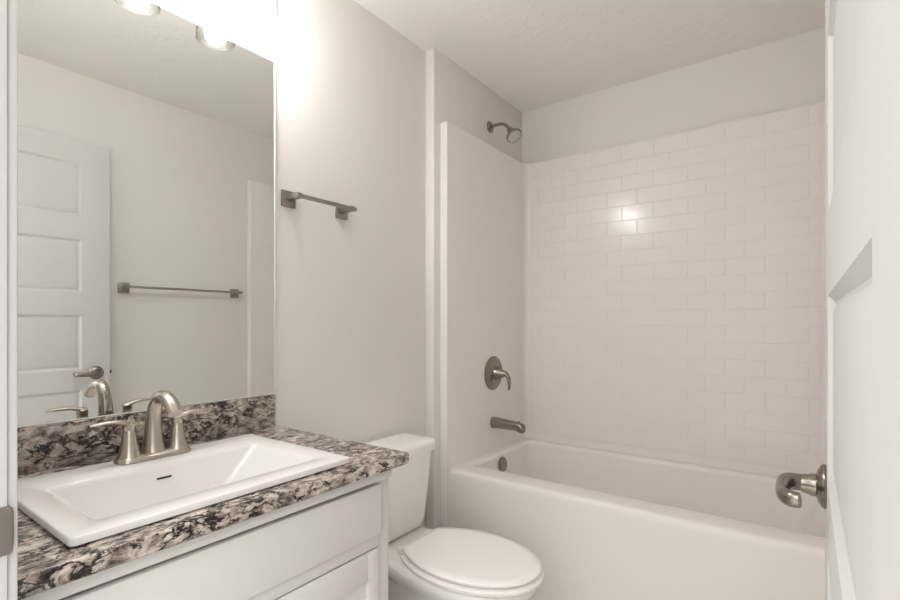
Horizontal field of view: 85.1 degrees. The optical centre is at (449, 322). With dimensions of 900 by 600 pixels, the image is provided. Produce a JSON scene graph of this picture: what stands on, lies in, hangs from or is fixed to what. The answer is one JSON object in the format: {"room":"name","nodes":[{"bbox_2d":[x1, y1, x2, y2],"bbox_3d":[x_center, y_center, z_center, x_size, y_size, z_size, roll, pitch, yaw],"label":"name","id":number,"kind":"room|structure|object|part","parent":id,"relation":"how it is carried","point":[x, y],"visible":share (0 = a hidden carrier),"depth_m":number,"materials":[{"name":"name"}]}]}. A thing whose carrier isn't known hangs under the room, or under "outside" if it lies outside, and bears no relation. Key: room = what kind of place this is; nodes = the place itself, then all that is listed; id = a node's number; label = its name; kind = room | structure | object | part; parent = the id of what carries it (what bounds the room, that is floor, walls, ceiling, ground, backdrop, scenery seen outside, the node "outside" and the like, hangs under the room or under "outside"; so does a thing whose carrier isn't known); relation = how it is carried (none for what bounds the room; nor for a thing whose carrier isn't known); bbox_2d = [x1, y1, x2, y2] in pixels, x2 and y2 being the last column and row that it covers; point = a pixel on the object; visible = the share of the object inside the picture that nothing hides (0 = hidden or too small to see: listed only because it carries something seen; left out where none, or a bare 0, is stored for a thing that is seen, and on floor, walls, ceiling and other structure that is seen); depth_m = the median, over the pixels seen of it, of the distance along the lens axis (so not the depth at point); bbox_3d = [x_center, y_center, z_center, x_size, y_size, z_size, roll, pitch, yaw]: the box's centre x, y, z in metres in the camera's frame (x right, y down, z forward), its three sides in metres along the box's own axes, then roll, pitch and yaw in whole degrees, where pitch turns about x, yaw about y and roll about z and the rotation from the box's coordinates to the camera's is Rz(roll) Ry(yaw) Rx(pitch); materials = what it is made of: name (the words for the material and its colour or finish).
{"room":"bathroom","nodes":[
{"label":"bathroom","id":0,"kind":"room"},
{"bbox_2d":[89,390,208,464],"bbox_3d":[-0.698,0.235,1.157,0.197,0.160,0.180,0,0,-12],"label":"sink faucet","id":1,"kind":"object","parent":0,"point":[153,447],"visible":1,"depth_m":1.14,"materials":[{"name":"silver metal"}]},
{"bbox_3d":[-0.750,0.228,1.090,0.024,0.023,0.089,0,0,36],"label":"lever","id":2,"kind":"part","parent":1,"relation":"part of","materials":[{"name":"silver metal"}]},
{"bbox_3d":[-0.731,0.271,1.116,0.053,0.089,0.053,0,0,36],"label":"handle","id":3,"kind":"part","parent":1,"relation":"part of","materials":[{"name":"silver metal"}]},
{"bbox_3d":[-0.700,0.309,1.159,0.058,0.013,0.162,0,0,36],"label":"plate","id":4,"kind":"part","parent":1,"relation":"part of","materials":[{"name":"silver metal"}]},
{"bbox_3d":[-0.663,0.232,1.132,0.141,0.153,0.051,0,0,36],"label":"spout","id":5,"kind":"part","parent":1,"relation":"part of","materials":[{"name":"silver metal"}]},
{"bbox_3d":[-0.669,0.271,1.201,0.053,0.089,0.053,0,0,36],"label":"handle","id":6,"kind":"part","parent":1,"relation":"part of","materials":[{"name":"silver metal"}]},
{"bbox_3d":[-0.650,0.228,1.227,0.024,0.023,0.089,0,0,36],"label":"lever","id":7,"kind":"part","parent":1,"relation":"part of","materials":[{"name":"silver metal"}]},
{"bbox_2d":[148,0,425,526],"bbox_3d":[-0.375,-0.013,1.965,0.120,2.440,2.646,0,0,36],"label":"wall","id":8,"kind":"structure","parent":0,"point":[351,87],"depth_m":1.83,"materials":[{"name":"white paint"}]},
{"bbox_2d":[18,394,274,475],"bbox_3d":[-0.798,0.280,1.263,0.020,0.101,0.780,0,0,36],"label":"backsplash","id":9,"kind":"structure","parent":8,"relation":"attached to","point":[44,447],"depth_m":1.20,"materials":[{"name":"stone"}]},
{"bbox_2d":[18,0,275,427],"bbox_3d":[-0.799,-0.308,1.273,0.008,1.074,0.790,0,0,36],"label":"wall mirror","id":10,"kind":"object","parent":8,"relation":"attached to","point":[147,134],"visible":1,"depth_m":1.26,"materials":[{"name":"silver mirror"}]},
{"bbox_2d":[246,0,278,19],"bbox_3d":[-0.704,-1.002,1.259,0.179,0.246,0.605,0,0,36],"label":"vanity light","id":11,"kind":"object","parent":8,"relation":"attached to","point":[258,9],"visible":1,"depth_m":1.40,"materials":[{"name":"white glass"}]},
{"bbox_2d":[281,189,356,219],"bbox_3d":[-0.446,-0.412,1.706,0.068,0.053,0.285,0,0,36],"label":"towel bar","id":12,"kind":"object","parent":8,"relation":"attached to","point":[288,198],"visible":1,"depth_m":1.64,"materials":[{"name":"silver metal"}]},
{"bbox_3d":[-0.538,-0.412,1.630,0.010,0.053,0.053,0,0,36],"label":"mounting plate","id":13,"kind":"part","parent":12,"relation":"part of","materials":[{"name":"silver metal"}]},
{"bbox_3d":[-0.512,-0.416,1.610,0.060,0.018,0.020,0,0,36],"label":"post","id":14,"kind":"part","parent":12,"relation":"part of","materials":[{"name":"silver metal"}]},
{"bbox_3d":[-0.401,-0.412,1.817,0.010,0.053,0.053,0,0,36],"label":"mounting plate","id":15,"kind":"part","parent":12,"relation":"part of","materials":[{"name":"silver metal"}]},
{"bbox_3d":[-0.375,-0.416,1.798,0.060,0.018,0.020,0,0,36],"label":"post","id":16,"kind":"part","parent":12,"relation":"part of","materials":[{"name":"silver metal"}]},
{"bbox_2d":[426,48,521,528],"bbox_3d":[0.155,-0.013,2.547,0.050,2.440,0.840,0,0,36],"label":"wall","id":17,"kind":"structure","parent":0,"point":[454,96],"depth_m":2.22,"materials":[{"name":"white paint"}]},
{"bbox_2d":[487,121,521,142],"bbox_3d":[0.280,-0.992,2.520,0.182,0.136,0.083,0,0,36],"label":"showerhead","id":18,"kind":"object","parent":17,"relation":"attached to","point":[513,134],"visible":1,"depth_m":2.50,"materials":[{"name":"silver metal"}]},
{"bbox_3d":[0.263,-1.013,2.539,0.120,0.056,0.016,0,0,36],"label":"arm","id":19,"kind":"part","parent":18,"relation":"part of","materials":[{"name":"silver metal"}]},
{"bbox_2d":[354,0,824,112],"bbox_3d":[0.288,-1.263,1.482,1.760,0.060,2.646,0,0,36],"label":"ceiling","id":20,"kind":"structure","parent":0,"point":[532,54],"depth_m":2.09,"materials":[{"name":"white paint"}]},
{"bbox_2d":[440,101,824,526],"bbox_3d":[0.783,0.147,2.118,1.468,2.117,0.793,0,0,36],"label":"shower surround","id":21,"kind":"object","parent":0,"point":[663,297],"visible":0.96,"depth_m":2.34,"materials":[{"name":"white tile"}]},
{"bbox_3d":[-0.027,0.933,2.223,0.036,0.545,0.009,0,0,36],"label":"flange leg","id":22,"kind":"part","parent":21,"relation":"part of","materials":[{"name":"white plastic"}]},
{"bbox_2d":[484,356,510,390],"bbox_3d":[0.263,0.258,2.502,0.099,0.174,0.174,0,0,36],"label":"shower valve","id":23,"kind":"object","parent":21,"relation":"attached to","point":[493,372],"visible":1,"depth_m":2.49,"materials":[{"name":"silver metal"}]},
{"bbox_3d":[0.288,0.294,2.487,0.043,0.096,0.029,0,0,36],"label":"lever","id":24,"kind":"part","parent":23,"relation":"part of","materials":[{"name":"silver metal"}]},
{"bbox_2d":[490,416,525,433],"bbox_3d":[0.295,0.515,2.479,0.177,0.064,0.056,0,0,36],"label":"tub spout","id":25,"kind":"object","parent":21,"relation":"attached to","point":[495,422],"visible":1,"depth_m":2.46,"materials":[{"name":"silver metal"}]},
{"bbox_3d":[0.998,-0.138,2.411,1.321,1.522,0.002,0,0,36],"label":"tile panel","id":26,"kind":"part","parent":21,"relation":"part of","materials":[{"name":"white tile"}]},
{"bbox_2d":[522,27,824,163],"bbox_3d":[1.032,-0.013,2.502,1.520,2.440,0.120,0,0,36],"label":"wall","id":27,"kind":"structure","parent":0,"point":[786,73],"depth_m":2.36,"materials":[{"name":"white paint"}]},
{"bbox_3d":[-0.314,1.232,0.656,1.760,0.050,4.690,0,0,36],"label":"floor","id":28,"kind":"structure","parent":0,"visible":0},
{"bbox_2d":[22,469,391,599],"bbox_3d":[-0.589,0.784,1.101,0.547,0.845,0.764,0,0,36],"label":"vanity cabinet","id":29,"kind":"object","parent":28,"relation":"on","point":[336,548],"visible":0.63,"depth_m":0.98,"materials":[{"name":"white paint"}]},
{"bbox_2d":[18,425,408,599],"bbox_3d":[-0.570,0.346,1.106,0.572,0.030,0.793,0,0,36],"label":"countertop","id":30,"kind":"structure","parent":29,"relation":"on","point":[45,563],"depth_m":0.83,"materials":[{"name":"stone"}]},
{"bbox_2d":[18,434,349,595],"bbox_3d":[-0.562,0.381,1.058,0.418,0.132,0.546,0,0,36],"label":"sink","id":31,"kind":"object","parent":30,"relation":"in","point":[82,505],"visible":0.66,"depth_m":1.03,"materials":[{"name":"white ceramic"}]},
{"bbox_3d":[-0.283,0.824,1.083,0.014,0.536,0.342,0,0,36],"label":"cabinet door","id":32,"kind":"part","parent":29,"relation":"part of","materials":[{"name":"white paint"}]},
{"bbox_2d":[365,432,543,599],"bbox_3d":[-0.021,0.832,1.703,0.727,0.749,0.414,0,0,36],"label":"toilet","id":33,"kind":"object","parent":28,"relation":"on","point":[425,563],"visible":0.77,"depth_m":1.65,"materials":[{"name":"white ceramic"}]},
{"bbox_3d":[-0.234,0.479,1.858,0.201,0.044,0.414,0,0,36],"label":"tank lid","id":34,"kind":"part","parent":33,"relation":"part of","materials":[{"name":"white ceramic"}]},
{"bbox_3d":[-0.237,0.653,1.861,0.173,0.303,0.384,0,0,36],"label":"tank","id":35,"kind":"part","parent":33,"relation":"part of","materials":[{"name":"white ceramic"}]},
{"bbox_3d":[-0.018,1.006,1.701,0.686,0.400,0.362,0,0,36],"label":"bowl","id":36,"kind":"part","parent":33,"relation":"part of","materials":[{"name":"white ceramic"}]},
{"bbox_3d":[0.080,0.772,1.629,0.460,0.015,0.352,0,0,36],"label":"seat lid","id":37,"kind":"part","parent":33,"relation":"part of","materials":[{"name":"white plastic"}]},
{"bbox_2d":[447,438,824,599],"bbox_3d":[0.786,0.933,2.122,1.468,0.545,0.783,0,0,36],"label":"bathtub","id":38,"kind":"object","parent":28,"relation":"on","point":[600,524],"visible":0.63,"depth_m":1.88,"materials":[{"name":"white ceramic"}]},
{"bbox_3d":[0.269,0.717,2.487,0.019,0.075,0.076,0,0,36],"label":"overflow plate","id":39,"kind":"part","parent":38,"relation":"part of","materials":[{"name":"silver metal"}]},
{"bbox_3d":[-0.457,-0.013,0.459,1.760,2.440,0.115,0,0,36],"label":"wall","id":40,"kind":"structure","parent":0,"visible":0},
{"bbox_2d":[0,0,6,599],"bbox_3d":[-0.226,0.150,0.290,0.850,2.113,0.115,0,0,36],"label":"trim","id":41,"kind":"structure","parent":40,"relation":"attached to","point":[3,3],"depth_m":0.57,"materials":[{"name":"grey paint"}]},
{"bbox_2d":[0,506,13,556],"bbox_3d":[-0.532,0.243,0.560,0.004,0.057,0.053,0,0,36],"label":"strike plate","id":42,"kind":"object","parent":40,"relation":"attached to","point":[6,513],"visible":1,"depth_m":0.57,"materials":[{"name":"silver metal"}]},
{"bbox_2d":[7,0,17,599],"bbox_3d":[-0.188,0.127,0.341,0.945,2.160,0.011,0,0,36],"label":"trim","id":43,"kind":"structure","parent":40,"relation":"attached to","point":[12,5],"depth_m":0.58,"materials":[{"name":"grey paint"}]},
{"bbox_2d":[775,0,899,599],"bbox_3d":[0.349,0.162,0.454,0.106,2.066,0.830,0,0,36],"label":"door","id":44,"kind":"structure","parent":40,"relation":"in","point":[857,486],"depth_m":0.29,"materials":[{"name":"grey paint"}]},
{"bbox_3d":[0.499,0.242,0.715,0.040,0.027,0.115,0,0,36],"label":"lever","id":45,"kind":"part","parent":44,"relation":"part of","materials":[{"name":"silver metal"}]},
{"bbox_3d":[0.547,0.243,0.736,0.030,0.065,0.065,0,0,36],"label":"handle","id":46,"kind":"part","parent":44,"relation":"part of","materials":[{"name":"silver metal"}]}
]}

